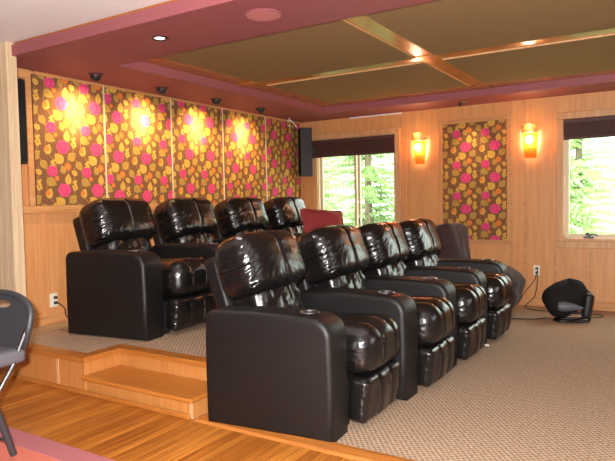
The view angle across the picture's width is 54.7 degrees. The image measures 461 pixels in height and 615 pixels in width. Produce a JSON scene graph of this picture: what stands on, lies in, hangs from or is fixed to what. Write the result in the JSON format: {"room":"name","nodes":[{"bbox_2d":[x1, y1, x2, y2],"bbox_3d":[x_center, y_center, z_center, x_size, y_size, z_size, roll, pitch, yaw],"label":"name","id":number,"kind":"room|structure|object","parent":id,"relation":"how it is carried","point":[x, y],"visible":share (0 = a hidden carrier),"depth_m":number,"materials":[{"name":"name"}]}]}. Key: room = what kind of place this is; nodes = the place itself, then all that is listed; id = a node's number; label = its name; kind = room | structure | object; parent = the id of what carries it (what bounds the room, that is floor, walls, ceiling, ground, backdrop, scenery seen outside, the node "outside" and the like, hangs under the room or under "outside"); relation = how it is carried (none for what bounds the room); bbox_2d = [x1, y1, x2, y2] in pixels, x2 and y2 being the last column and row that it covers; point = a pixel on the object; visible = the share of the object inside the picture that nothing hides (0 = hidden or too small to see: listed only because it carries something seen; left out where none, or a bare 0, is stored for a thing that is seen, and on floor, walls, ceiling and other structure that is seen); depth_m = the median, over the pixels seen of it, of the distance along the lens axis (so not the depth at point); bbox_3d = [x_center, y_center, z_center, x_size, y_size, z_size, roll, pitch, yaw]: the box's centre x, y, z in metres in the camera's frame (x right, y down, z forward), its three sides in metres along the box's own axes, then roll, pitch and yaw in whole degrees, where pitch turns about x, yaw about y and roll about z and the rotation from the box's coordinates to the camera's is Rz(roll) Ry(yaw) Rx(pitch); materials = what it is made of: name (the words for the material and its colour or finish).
{"room":"home theater","nodes":[
{"label":"home theater","id":0,"kind":"room"},
{"bbox_2d":[0,41,25,306],"bbox_3d":[-2.923,-0.163,4.810,1.950,2.378,0.080,1,3,32],"label":"wall","id":1,"kind":"structure","parent":0,"point":[12,254],"depth_m":4.29,"materials":[{"name":"brown wood"}]},
{"bbox_2d":[21,71,301,316],"bbox_3d":[-1.238,-0.288,6.407,0.100,2.412,4.420,1,3,32],"label":"wall","id":2,"kind":"structure","parent":0,"point":[62,235],"depth_m":4.85,"materials":[{"name":"brown wood"}]},
{"bbox_2d":[17,78,27,163],"bbox_3d":[-2.239,-0.850,4.638,0.056,0.657,0.062,1,3,32],"label":"wall speaker","id":3,"kind":"object","parent":2,"relation":"attached to","point":[21,82],"visible":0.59,"depth_m":4.62,"materials":[{"name":"black"}]},
{"bbox_2d":[17,68,35,205],"bbox_3d":[-2.272,-0.726,4.614,0.030,1.073,0.293,1,3,32],"label":"trim","id":4,"kind":"structure","parent":2,"relation":"attached to","point":[25,74],"depth_m":4.71,"materials":[{"name":"brown wood"}]},
{"bbox_2d":[43,213,51,314],"bbox_3d":[-2.134,0.274,4.875,0.008,0.830,0.040,1,3,32],"label":"trim","id":5,"kind":"structure","parent":2,"relation":"attached to","point":[45,215],"depth_m":4.87,"materials":[{"name":"brown wood"}]},
{"bbox_2d":[33,311,67,327],"bbox_3d":[-1.192,0.642,6.386,0.016,0.085,4.300,1,3,32],"label":"baseboard","id":6,"kind":"structure","parent":2,"relation":"attached to","point":[53,318],"depth_m":4.89,"materials":[{"name":"brown wood"}]},
{"bbox_2d":[49,293,57,307],"bbox_3d":[-2.089,0.577,4.912,0.037,0.116,0.072,1,3,32],"label":"wall outlet","id":7,"kind":"object","parent":2,"relation":"attached to","point":[53,296],"visible":1,"depth_m":4.91,"materials":[{"name":"beige plastic"}]},
{"bbox_2d":[31,74,105,205],"bbox_3d":[-2.008,-0.742,5.043,0.022,1.050,0.684,1,3,32],"label":"floral panel","id":8,"kind":"object","parent":2,"relation":"attached to","point":[68,118],"visible":0.98,"depth_m":5.00,"materials":[{"name":"brown"}]},
{"bbox_2d":[102,86,107,197],"bbox_3d":[-1.823,-0.764,5.339,0.026,1.063,0.014,1,3,32],"label":"trim","id":9,"kind":"structure","parent":2,"relation":"attached to","point":[103,86],"depth_m":5.33,"materials":[{"name":"beige wood"}]},
{"bbox_2d":[104,87,172,203],"bbox_3d":[-1.604,-0.780,5.691,0.022,1.050,0.814,1,3,32],"label":"floral panel","id":10,"kind":"object","parent":2,"relation":"attached to","point":[138,126],"visible":0.94,"depth_m":5.66,"materials":[{"name":"floral patterned fabric"},{"name":"wood"}]},
{"bbox_2d":[23,202,263,213],"bbox_3d":[-1.206,-0.260,6.342,0.022,0.062,4.300,1,3,32],"label":"trim","id":11,"kind":"structure","parent":2,"relation":"attached to","point":[58,208],"depth_m":4.92,"materials":[{"name":"brown wood"}]},
{"bbox_2d":[33,71,301,123],"bbox_3d":[-1.139,-1.360,6.429,0.024,0.022,3.970,1,3,32],"label":"trim","id":12,"kind":"structure","parent":2,"relation":"attached to","point":[34,72],"depth_m":5.75,"materials":[{"name":"brown wood"}]},
{"bbox_2d":[170,98,173,197],"bbox_3d":[-1.385,-0.806,6.043,0.026,1.063,0.014,1,3,32],"label":"trim","id":13,"kind":"structure","parent":2,"relation":"attached to","point":[170,98],"depth_m":6.04,"materials":[{"name":"beige wood"}]},
{"bbox_2d":[171,100,223,202],"bbox_3d":[-1.172,-0.822,6.384,0.022,1.050,0.789,1,3,32],"label":"floral panel","id":14,"kind":"object","parent":2,"relation":"attached to","point":[197,140],"visible":0.91,"depth_m":6.36,"materials":[{"name":"floral patterned fabric"},{"name":"wood"}]},
{"bbox_2d":[222,108,224,199],"bbox_3d":[-0.959,-0.847,6.725,0.026,1.063,0.014,1,3,32],"label":"trim","id":15,"kind":"structure","parent":2,"relation":"attached to","point":[222,108],"depth_m":6.72,"materials":[{"name":"beige wood"}]},
{"bbox_2d":[223,110,266,201],"bbox_3d":[-0.742,-0.863,7.075,0.022,1.050,0.809,1,3,32],"label":"floral panel","id":16,"kind":"object","parent":2,"relation":"attached to","point":[244,134],"visible":0.91,"depth_m":7.05,"materials":[{"name":"floral patterned fabric"},{"name":"wood"}]},
{"bbox_2d":[265,116,267,200],"bbox_3d":[-0.523,-0.888,7.424,0.026,1.063,0.014,1,3,32],"label":"trim","id":17,"kind":"structure","parent":2,"relation":"attached to","point":[265,116],"depth_m":7.42,"materials":[{"name":"beige wood"}]},
{"bbox_2d":[266,118,300,199],"bbox_3d":[-0.312,-0.904,7.763,0.022,1.050,0.784,1,3,32],"label":"floral panel","id":18,"kind":"object","parent":2,"relation":"attached to","point":[283,178],"visible":0.87,"depth_m":7.72,"materials":[{"name":"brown floral patterned fabric"}]},
{"bbox_2d":[0,375,355,460],"bbox_3d":[-1.532,1.262,0.399,9.000,0.100,5.930,1,3,32],"label":"floor","id":19,"kind":"structure","parent":0,"point":[108,429],"depth_m":3.16,"materials":[{"name":"brown wood"}]},
{"bbox_2d":[0,426,115,460],"bbox_3d":[-2.503,1.155,1.865,4.060,0.009,3.260,1,3,32],"label":"area rug","id":20,"kind":"object","parent":19,"relation":"on","point":[29,447],"visible":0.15,"depth_m":2.90,"materials":[{"name":"fabric"}]},
{"bbox_2d":[0,289,33,456],"bbox_3d":[-1.628,0.696,2.805,0.463,0.775,0.502,0,3,25],"label":"folding chair","id":21,"kind":"object","parent":20,"relation":"on","point":[17,319],"visible":1,"depth_m":2.89,"materials":[{"name":"grey plastic"}]},
{"bbox_2d":[0,0,614,106],"bbox_3d":[-0.398,-1.309,2.176,9.000,0.098,10.400,1,3,32],"label":"ceiling","id":22,"kind":"structure","parent":0,"point":[20,20],"depth_m":3.82,"materials":[{"name":"white paint"}]},
{"bbox_2d":[160,19,415,82],"bbox_3d":[-0.153,-1.376,4.693,1.621,0.016,1.300,1,3,32],"label":"ceiling panel","id":23,"kind":"object","parent":22,"relation":"attached to","point":[340,44],"visible":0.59,"depth_m":4.60,"materials":[{"name":"brown fabric"}]},
{"bbox_2d":[267,62,469,102],"bbox_3d":[0.633,-1.451,5.954,1.621,0.016,1.300,1,3,32],"label":"ceiling panel","id":24,"kind":"object","parent":22,"relation":"attached to","point":[419,77],"visible":1,"depth_m":5.83,"materials":[{"name":"brown fabric"}]},
{"bbox_2d":[344,15,492,89],"bbox_3d":[1.029,-1.414,4.909,0.160,0.006,3.186,1,3,32],"label":"ceiling beam","id":25,"kind":"structure","parent":22,"relation":"attached to","point":[363,22],"depth_m":4.44,"materials":[{"name":"brown wood"}]},
{"bbox_2d":[415,54,441,62],"bbox_3d":[0.993,-1.407,4.851,0.156,0.010,0.216,1,3,32],"label":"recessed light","id":26,"kind":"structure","parent":25,"relation":"attached to","point":[426,58],"depth_m":4.84,"materials":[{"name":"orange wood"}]},
{"bbox_2d":[470,84,489,88],"bbox_3d":[1.771,-1.481,6.100,0.180,0.010,0.120,1,3,32],"label":"trim","id":27,"kind":"structure","parent":25,"relation":"attached to","point":[484,85],"depth_m":6.09,"materials":[{"name":"orange wood"}]},
{"bbox_2d":[234,28,614,87],"bbox_3d":[1.557,-1.405,4.500,5.236,0.004,0.185,1,3,32],"label":"ceiling beam","id":28,"kind":"structure","parent":22,"relation":"attached to","point":[607,31],"depth_m":4.73,"materials":[{"name":"brown wood"}]},
{"bbox_2d":[238,82,265,87],"bbox_3d":[-0.539,-1.423,5.806,0.180,0.010,0.216,1,3,32],"label":"trim","id":29,"kind":"structure","parent":28,"relation":"attached to","point":[247,84],"depth_m":5.78,"materials":[{"name":"orange wood"}]},
{"bbox_2d":[364,0,614,55],"bbox_3d":[1.353,-1.360,3.755,1.616,0.016,1.300,1,3,32],"label":"ceiling panel","id":30,"kind":"object","parent":22,"relation":"attached to","point":[438,27],"visible":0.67,"depth_m":3.84,"materials":[{"name":"brown fabric"}]},
{"bbox_2d":[442,33,614,84],"bbox_3d":[2.139,-1.435,5.016,1.616,0.016,1.300,1,3,32],"label":"ceiling panel","id":31,"kind":"object","parent":22,"relation":"attached to","point":[594,53],"visible":1,"depth_m":4.97,"materials":[{"name":"brown fabric"}]},
{"bbox_2d":[11,0,614,122],"bbox_3d":[1.201,-1.374,4.742,9.000,0.077,4.355,1,3,32],"label":"ceiling","id":32,"kind":"structure","parent":0,"point":[114,48],"depth_m":4.25,"materials":[{"name":"red paint"}]},
{"bbox_2d":[88,73,102,80],"bbox_3d":[-1.745,-1.268,4.894,0.124,0.077,0.124,1,3,32],"label":"ceiling spotlight","id":33,"kind":"object","parent":32,"relation":"attached to","point":[93,77],"visible":0.99,"depth_m":4.87,"materials":[{"name":"black plastic"}]},
{"bbox_2d":[150,35,168,40],"bbox_3d":[-0.961,-1.248,3.864,0.120,0.009,0.120,1,3,32],"label":"recessed light","id":34,"kind":"object","parent":32,"relation":"in","point":[158,37],"visible":1,"depth_m":3.86,"materials":[{"name":"silver metal"}]},
{"bbox_2d":[155,87,168,93],"bbox_3d":[-1.354,-1.306,5.522,0.124,0.077,0.124,1,3,32],"label":"ceiling spotlight","id":35,"kind":"object","parent":32,"relation":"attached to","point":[162,91],"visible":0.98,"depth_m":5.49,"materials":[{"name":"black plastic"}]},
{"bbox_2d":[210,98,221,104],"bbox_3d":[-0.947,-1.344,6.174,0.124,0.077,0.124,1,3,32],"label":"ceiling spotlight","id":36,"kind":"object","parent":32,"relation":"attached to","point":[214,101],"visible":0.99,"depth_m":6.14,"materials":[{"name":"black plastic"}]},
{"bbox_2d":[255,108,265,112],"bbox_3d":[-0.540,-1.383,6.827,0.124,0.077,0.124,1,3,32],"label":"ceiling spotlight","id":37,"kind":"object","parent":32,"relation":"attached to","point":[260,110],"visible":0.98,"depth_m":6.80,"materials":[{"name":"black plastic"}]},
{"bbox_2d":[244,8,282,21],"bbox_3d":[-0.254,-1.241,3.430,0.226,0.008,0.226,1,3,32],"label":"ceiling speaker","id":38,"kind":"object","parent":32,"relation":"attached to","point":[262,14],"visible":1,"depth_m":3.42,"materials":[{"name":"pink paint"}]},
{"bbox_2d":[458,100,468,106],"bbox_3d":[1.731,-1.409,6.601,0.126,0.050,0.120,1,3,32],"label":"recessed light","id":39,"kind":"object","parent":32,"relation":"in","point":[464,101],"visible":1,"depth_m":6.63,"materials":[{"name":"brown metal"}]},
{"bbox_2d":[194,305,614,460],"bbox_3d":[1.899,1.007,4.380,7.390,0.100,4.470,1,3,32],"label":"floor","id":40,"kind":"structure","parent":0,"point":[543,389],"depth_m":3.46,"materials":[{"name":"beige carpet"}]},
{"bbox_2d":[29,321,205,356],"bbox_3d":[-1.028,0.808,6.194,3.720,0.235,4.470,1,3,32],"label":"platform","id":41,"kind":"object","parent":40,"relation":"on","point":[190,340],"visible":0.2,"depth_m":4.25,"materials":[{"name":"carpet"}]},
{"bbox_2d":[0,352,206,389],"bbox_3d":[-1.026,0.824,6.186,3.732,0.205,4.482,1,3,32],"label":"platform riser","id":42,"kind":"object","parent":41,"relation":"attached to","point":[35,366],"visible":0.21,"depth_m":3.92,"materials":[{"name":"brown wood"}]},
{"bbox_2d":[56,358,58,383],"bbox_3d":[-1.656,0.928,3.938,0.022,0.175,0.004,1,3,32],"label":"trim","id":43,"kind":"structure","parent":42,"relation":"attached to","point":[57,359],"depth_m":3.94,"materials":[{"name":"brown wood"}]},
{"bbox_2d":[0,371,189,419],"bbox_3d":[-2.227,1.025,4.292,3.700,0.028,0.018,1,3,32],"label":"trim","id":44,"kind":"structure","parent":42,"relation":"attached to","point":[20,377],"depth_m":3.68,"materials":[{"name":"brown wood"}]},
{"bbox_2d":[5,343,205,367],"bbox_3d":[-1.026,0.704,6.168,3.750,0.036,4.500,1,3,32],"label":"trim","id":45,"kind":"structure","parent":41,"relation":"attached to","point":[80,357],"depth_m":3.89,"materials":[{"name":"brown wood"}]},
{"bbox_2d":[66,198,215,340],"bbox_3d":[-1.335,0.251,4.686,1.070,1.030,0.848,0,3,29],"label":"leather recliner","id":46,"kind":"object","parent":41,"relation":"on","point":[117,287],"visible":0.95,"depth_m":4.39,"materials":[{"name":"black leather"}]},
{"bbox_2d":[94,237,151,251],"bbox_3d":[-1.496,0.185,4.896,0.292,0.336,0.475,0,3,29],"label":"lumbar cushion","id":47,"kind":"object","parent":46,"relation":"on","point":[111,243],"depth_m":4.76,"materials":[{"name":"black leather"}]},
{"bbox_2d":[160,257,210,296],"bbox_3d":[-1.111,0.360,4.693,0.683,0.314,0.481,0,3,29],"label":"seat cushion","id":48,"kind":"object","parent":46,"relation":"on","point":[182,276],"depth_m":4.44,"materials":[{"name":"black leather"}]},
{"bbox_2d":[152,197,218,308],"bbox_3d":[-0.886,0.213,5.319,1.086,1.030,0.803,0,3,29],"label":"leather recliner","id":49,"kind":"object","parent":41,"relation":"on","point":[185,226],"visible":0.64,"depth_m":5.28,"materials":[{"name":"black leather"}]},
{"bbox_2d":[167,233,214,242],"bbox_3d":[-1.057,0.147,5.505,0.292,0.336,0.475,0,3,29],"label":"lumbar cushion","id":50,"kind":"object","parent":49,"relation":"on","point":[182,237],"depth_m":5.36,"materials":[{"name":"black leather"}]},
{"bbox_2d":[213,197,268,243],"bbox_3d":[-0.457,0.173,5.982,1.086,1.030,0.803,1,3,31],"label":"leather recliner","id":51,"kind":"object","parent":41,"relation":"on","point":[235,216],"visible":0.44,"depth_m":5.97,"materials":[{"name":"black leather"}]},
{"bbox_2d":[225,228,263,237],"bbox_3d":[-0.622,0.107,6.174,0.292,0.336,0.475,1,3,31],"label":"lumbar cushion","id":52,"kind":"object","parent":51,"relation":"on","point":[238,231],"depth_m":5.98,"materials":[{"name":"black leather"}]},
{"bbox_2d":[264,197,304,238],"bbox_3d":[0.011,0.129,6.715,1.070,1.030,0.953,1,3,32],"label":"leather recliner","id":53,"kind":"object","parent":41,"relation":"on","point":[283,213],"visible":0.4,"depth_m":6.63,"materials":[{"name":"black leather"}]},
{"bbox_2d":[280,225,304,232],"bbox_3d":[-0.196,0.067,6.840,0.292,0.336,0.475,1,3,32],"label":"lumbar cushion","id":54,"kind":"object","parent":53,"relation":"on","point":[291,228],"depth_m":6.72,"materials":[{"name":"black leather"}]},
{"bbox_2d":[300,208,343,232],"bbox_3d":[0.175,-0.104,6.634,0.554,0.301,0.203,-2,3,-27],"label":"throw cushion","id":55,"kind":"object","parent":53,"relation":"on","point":[312,219],"visible":0.7,"depth_m":6.53,"materials":[{"name":"red fabric"}]},
{"bbox_2d":[81,365,207,418],"bbox_3d":[-0.961,0.984,3.667,0.940,0.122,0.310,1,3,32],"label":"wooden step","id":56,"kind":"structure","parent":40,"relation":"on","point":[185,395],"depth_m":3.58,"materials":[{"name":"brown wood"}]},
{"bbox_2d":[205,230,399,441],"bbox_3d":[-0.062,0.523,3.426,1.070,1.030,0.848,1,3,30],"label":"leather recliner","id":57,"kind":"object","parent":40,"relation":"on","point":[274,363],"visible":1,"depth_m":3.12,"materials":[{"name":"black leather"}]},
{"bbox_2d":[235,283,305,308],"bbox_3d":[-0.217,0.456,3.640,0.292,0.336,0.475,1,3,30],"label":"lumbar cushion","id":58,"kind":"object","parent":57,"relation":"on","point":[288,295],"depth_m":3.49,"materials":[{"name":"black leather"}]},
{"bbox_2d":[331,312,399,374],"bbox_3d":[0.163,0.631,3.428,0.683,0.314,0.481,1,3,30],"label":"seat cushion","id":59,"kind":"object","parent":57,"relation":"on","point":[372,339],"depth_m":3.17,"materials":[{"name":"black leather"}]},
{"bbox_2d":[194,413,414,460],"bbox_3d":[1.631,1.069,1.937,5.260,0.018,0.100,1,3,32],"label":"trim","id":60,"kind":"structure","parent":40,"relation":"on","point":[333,448],"depth_m":2.91,"materials":[{"name":"brown wood"}]},
{"bbox_2d":[297,225,454,400],"bbox_3d":[0.412,0.484,4.047,1.086,1.030,0.803,1,3,31],"label":"leather recliner","id":61,"kind":"object","parent":40,"relation":"on","point":[335,258],"visible":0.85,"depth_m":3.79,"materials":[{"name":"black leather"}]},
{"bbox_2d":[312,271,367,288],"bbox_3d":[0.249,0.418,4.240,0.292,0.336,0.475,1,3,31],"label":"lumbar cushion","id":62,"kind":"object","parent":61,"relation":"on","point":[340,279],"depth_m":4.08,"materials":[{"name":"black leather"}]},
{"bbox_2d":[410,296,454,345],"bbox_3d":[0.625,0.594,4.021,0.683,0.314,0.481,1,3,31],"label":"seat cushion","id":63,"kind":"object","parent":61,"relation":"on","point":[435,314],"depth_m":3.75,"materials":[{"name":"black leather"}]},
{"bbox_2d":[357,221,486,368],"bbox_3d":[0.810,0.447,4.656,1.086,1.030,0.803,1,3,32],"label":"leather recliner","id":64,"kind":"object","parent":40,"relation":"on","point":[385,242],"visible":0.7,"depth_m":4.41,"materials":[{"name":"black leather"}]},
{"bbox_2d":[363,262,406,275],"bbox_3d":[0.648,0.382,4.850,0.292,0.336,0.475,1,3,32],"label":"lumbar cushion","id":65,"kind":"object","parent":64,"relation":"on","point":[386,268],"depth_m":4.68,"materials":[{"name":"black leather"}]},
{"bbox_2d":[452,283,486,324],"bbox_3d":[1.023,0.558,4.630,0.683,0.314,0.481,1,3,32],"label":"seat cushion","id":66,"kind":"object","parent":64,"relation":"on","point":[471,298],"depth_m":4.35,"materials":[{"name":"black leather"}]},
{"bbox_2d":[398,218,512,346],"bbox_3d":[1.259,0.407,5.328,1.070,1.030,0.953,1,3,32],"label":"leather recliner","id":67,"kind":"object","parent":40,"relation":"on","point":[422,238],"visible":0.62,"depth_m":5.10,"materials":[{"name":"black leather"}]},
{"bbox_2d":[405,254,439,265],"bbox_3d":[1.052,0.345,5.454,0.292,0.336,0.475,1,3,32],"label":"lumbar cushion","id":68,"kind":"object","parent":67,"relation":"on","point":[422,259],"depth_m":5.27,"materials":[{"name":"black leather"}]},
{"bbox_2d":[484,273,512,308],"bbox_3d":[1.425,0.521,5.231,0.683,0.314,0.481,1,3,32],"label":"seat cushion","id":69,"kind":"object","parent":67,"relation":"on","point":[499,286],"depth_m":4.94,"materials":[{"name":"black leather"}]},
{"bbox_2d":[435,223,524,308],"bbox_3d":[1.815,0.387,6.281,0.892,0.956,0.714,1,3,32],"label":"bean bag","id":70,"kind":"object","parent":40,"relation":"on","point":[453,237],"visible":0.33,"depth_m":6.16,"materials":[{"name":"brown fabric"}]},
{"bbox_2d":[515,273,536,305],"bbox_3d":[2.321,0.657,6.511,0.419,0.374,0.049,-2,3,-13],"label":"power cord","id":71,"kind":"object","parent":40,"relation":"on","point":[536,273],"visible":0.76,"depth_m":6.53,"materials":[{"name":"black plastic"}]},
{"bbox_2d":[511,317,546,319],"bbox_3d":[2.187,0.873,5.885,0.380,0.010,0.059,-1,3,0],"label":"power cord","id":72,"kind":"object","parent":40,"relation":"on","point":[545,317],"visible":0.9,"depth_m":5.88,"materials":[{"name":"black plastic"}]},
{"bbox_2d":[524,269,603,317],"bbox_3d":[2.654,0.646,6.212,0.277,0.425,0.834,-3,3,-32],"label":"power cord","id":73,"kind":"object","parent":40,"relation":"on","point":[537,269],"visible":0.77,"depth_m":6.43,"materials":[{"name":"black plastic"}]},
{"bbox_2d":[542,278,593,322],"bbox_3d":[2.552,0.672,5.830,0.465,0.402,0.364,-1,3,12],"label":"seat","id":74,"kind":"object","parent":40,"relation":"on","point":[564,298],"visible":1,"depth_m":5.73,"materials":[{"name":"black fabric"}]},
{"bbox_2d":[300,90,614,302],"bbox_3d":[3.045,-0.408,6.290,7.490,2.500,0.120,1,3,32],"label":"wall","id":75,"kind":"structure","parent":0,"point":[420,181],"depth_m":6.62,"materials":[{"name":"brown wood"}]},
{"bbox_2d":[298,127,315,176],"bbox_3d":[-0.004,-1.043,7.919,0.219,0.640,0.110,-2,3,-16],"label":"speaker","id":76,"kind":"object","parent":75,"relation":"attached to","point":[305,151],"visible":1,"depth_m":7.86},
{"bbox_2d":[298,129,300,175],"bbox_3d":[-0.105,-1.040,7.890,0.010,0.616,0.096,-2,3,-16],"label":"grille","id":77,"kind":"object","parent":76,"relation":"attached to","point":[299,130],"depth_m":7.87,"materials":[{"name":"black fabric"}]},
{"bbox_2d":[312,127,400,226],"bbox_3d":[0.643,-0.560,7.752,1.289,1.447,0.165,1,3,32],"label":"window","id":78,"kind":"structure","parent":75,"relation":"in","point":[317,163],"depth_m":7.75,"materials":[{"name":"brown wood"}]},
{"bbox_2d":[312,134,394,157],"bbox_3d":[0.575,-1.084,7.690,1.199,0.231,0.049,1,3,32],"label":"blind","id":79,"kind":"object","parent":78,"relation":"attached to","point":[380,144],"visible":0.84,"depth_m":7.65,"materials":[{"name":"brown fabric"}]},
{"bbox_2d":[349,112,401,118],"bbox_3d":[0.853,-1.451,7.511,0.720,0.016,0.020,1,3,32],"label":"trim","id":80,"kind":"structure","parent":75,"relation":"attached to","point":[399,112],"depth_m":7.50,"materials":[{"name":"white wood"}]},
{"bbox_2d":[400,114,402,221],"bbox_3d":[1.171,-0.367,7.386,0.024,2.185,0.006,1,3,32],"label":"trim","id":81,"kind":"structure","parent":75,"relation":"attached to","point":[400,114],"depth_m":7.36,"materials":[{"name":"brown wood"}]},
{"bbox_2d":[412,133,426,163],"bbox_3d":[1.343,-0.988,7.180,0.190,0.369,0.111,1,3,32],"label":"wall sconce","id":82,"kind":"object","parent":75,"relation":"attached to","point":[419,146],"visible":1,"depth_m":7.15,"materials":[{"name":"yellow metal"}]},
{"bbox_2d":[438,108,440,224],"bbox_3d":[1.582,-0.362,7.130,0.024,2.185,0.006,1,3,32],"label":"trim","id":83,"kind":"structure","parent":75,"relation":"attached to","point":[439,209],"depth_m":7.11,"materials":[{"name":"brown wood"}]},
{"bbox_2d":[442,119,506,239],"bbox_3d":[1.929,-0.573,6.890,0.740,1.355,0.022,1,3,32],"label":"floral panel","id":84,"kind":"object","parent":75,"relation":"attached to","point":[474,153],"visible":0.95,"depth_m":6.86,"materials":[{"name":"brown"}]},
{"bbox_2d":[438,115,510,243],"bbox_3d":[1.929,-0.571,6.898,0.830,1.450,0.012,1,3,32],"label":"trim","id":85,"kind":"structure","parent":75,"relation":"attached to","point":[504,116],"depth_m":6.84,"materials":[{"name":"brown wood"}]},
{"bbox_2d":[509,101,511,266],"bbox_3d":[2.287,-0.355,6.691,0.024,2.185,0.006,1,3,32],"label":"trim","id":86,"kind":"structure","parent":75,"relation":"attached to","point":[510,103],"depth_m":6.68,"materials":[{"name":"brown wood"}]},
{"bbox_2d":[524,99,525,295],"bbox_3d":[2.419,-0.353,6.609,0.024,2.185,0.006,1,3,32],"label":"trim","id":87,"kind":"structure","parent":75,"relation":"attached to","point":[525,99],"depth_m":6.61,"materials":[{"name":"brown wood"}]},
{"bbox_2d":[521,123,539,157],"bbox_3d":[2.431,-0.976,6.502,0.190,0.369,0.111,1,3,32],"label":"wall sconce","id":88,"kind":"object","parent":75,"relation":"attached to","point":[530,137],"visible":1,"depth_m":6.47,"materials":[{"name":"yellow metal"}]},
{"bbox_2d":[533,265,539,275],"bbox_3d":[2.528,0.440,6.563,0.072,0.116,0.037,1,3,32],"label":"wall outlet","id":89,"kind":"object","parent":75,"relation":"attached to","point":[535,267],"visible":1,"depth_m":6.57,"materials":[{"name":"beige plastic"}]},
{"bbox_2d":[554,247,555,282],"bbox_3d":[2.701,0.461,6.481,0.024,0.560,0.006,1,3,32],"label":"trim","id":90,"kind":"structure","parent":75,"relation":"attached to","point":[554,247],"depth_m":6.48,"materials":[{"name":"brown wood"}]},
{"bbox_2d":[517,297,614,311],"bbox_3d":[3.074,0.797,6.263,7.390,0.095,0.016,1,3,32],"label":"baseboard","id":91,"kind":"structure","parent":75,"relation":"attached to","point":[599,306],"depth_m":6.29,"materials":[{"name":"brown wood"}]},
{"bbox_2d":[555,108,614,248],"bbox_3d":[3.346,-0.531,6.068,1.509,1.447,0.165,1,3,32],"label":"window","id":92,"kind":"structure","parent":75,"relation":"in","point":[563,239],"depth_m":6.38,"materials":[{"name":"brown wood"}]},
{"bbox_2d":[563,115,614,139],"bbox_3d":[3.303,-1.067,5.990,1.339,0.216,0.049,1,3,32],"label":"blind","id":93,"kind":"object","parent":92,"relation":"attached to","point":[603,126],"visible":1,"depth_m":6.20,"materials":[{"name":"brown fabric"}]},
{"bbox_2d":[589,248,591,292],"bbox_3d":[2.998,0.464,6.296,0.024,0.560,0.006,1,3,32],"label":"trim","id":94,"kind":"structure","parent":75,"relation":"attached to","point":[590,250],"depth_m":6.29,"materials":[{"name":"brown wood"}]},
{"label":"outside","id":95,"kind":"structure","parent":0,"visible":0},
{"bbox_2d":[344,221,614,232],"bbox_3d":[9.581,0.386,24.846,50.000,0.100,37.800,1,3,32],"label":"ground","id":96,"kind":"structure","parent":95,"point":[598,224],"depth_m":32.70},
{"bbox_2d":[324,157,385,225],"bbox_3d":[0.330,-2.284,17.281,4.777,6.306,4.352,2,4,44],"label":"conifer tree","id":97,"kind":"object","parent":96,"relation":"on","point":[334,180],"visible":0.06,"depth_m":17.10,"materials":[{"name":"green plant"}]},
{"bbox_2d":[324,153,393,226],"bbox_3d":[1.198,-1.257,11.646,3.573,4.974,3.353,-1,3,-5],"label":"conifer tree","id":98,"kind":"object","parent":96,"relation":"on","point":[370,173],"visible":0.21,"depth_m":11.62,"materials":[{"name":"green plant"}]},
{"bbox_2d":[569,162,594,233],"bbox_3d":[3.761,0.119,9.046,1.855,2.407,1.645,-1,3,2],"label":"conifer tree","id":99,"kind":"object","parent":96,"relation":"on","point":[574,181],"visible":0.08,"depth_m":8.85,"materials":[{"name":"green plant"}]},
{"bbox_2d":[569,138,614,233],"bbox_3d":[5.818,-1.929,13.210,4.577,6.089,4.736,1,3,32],"label":"conifer tree","id":100,"kind":"object","parent":96,"relation":"on","point":[592,178],"visible":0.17,"depth_m":12.91,"materials":[{"name":"green plant"}]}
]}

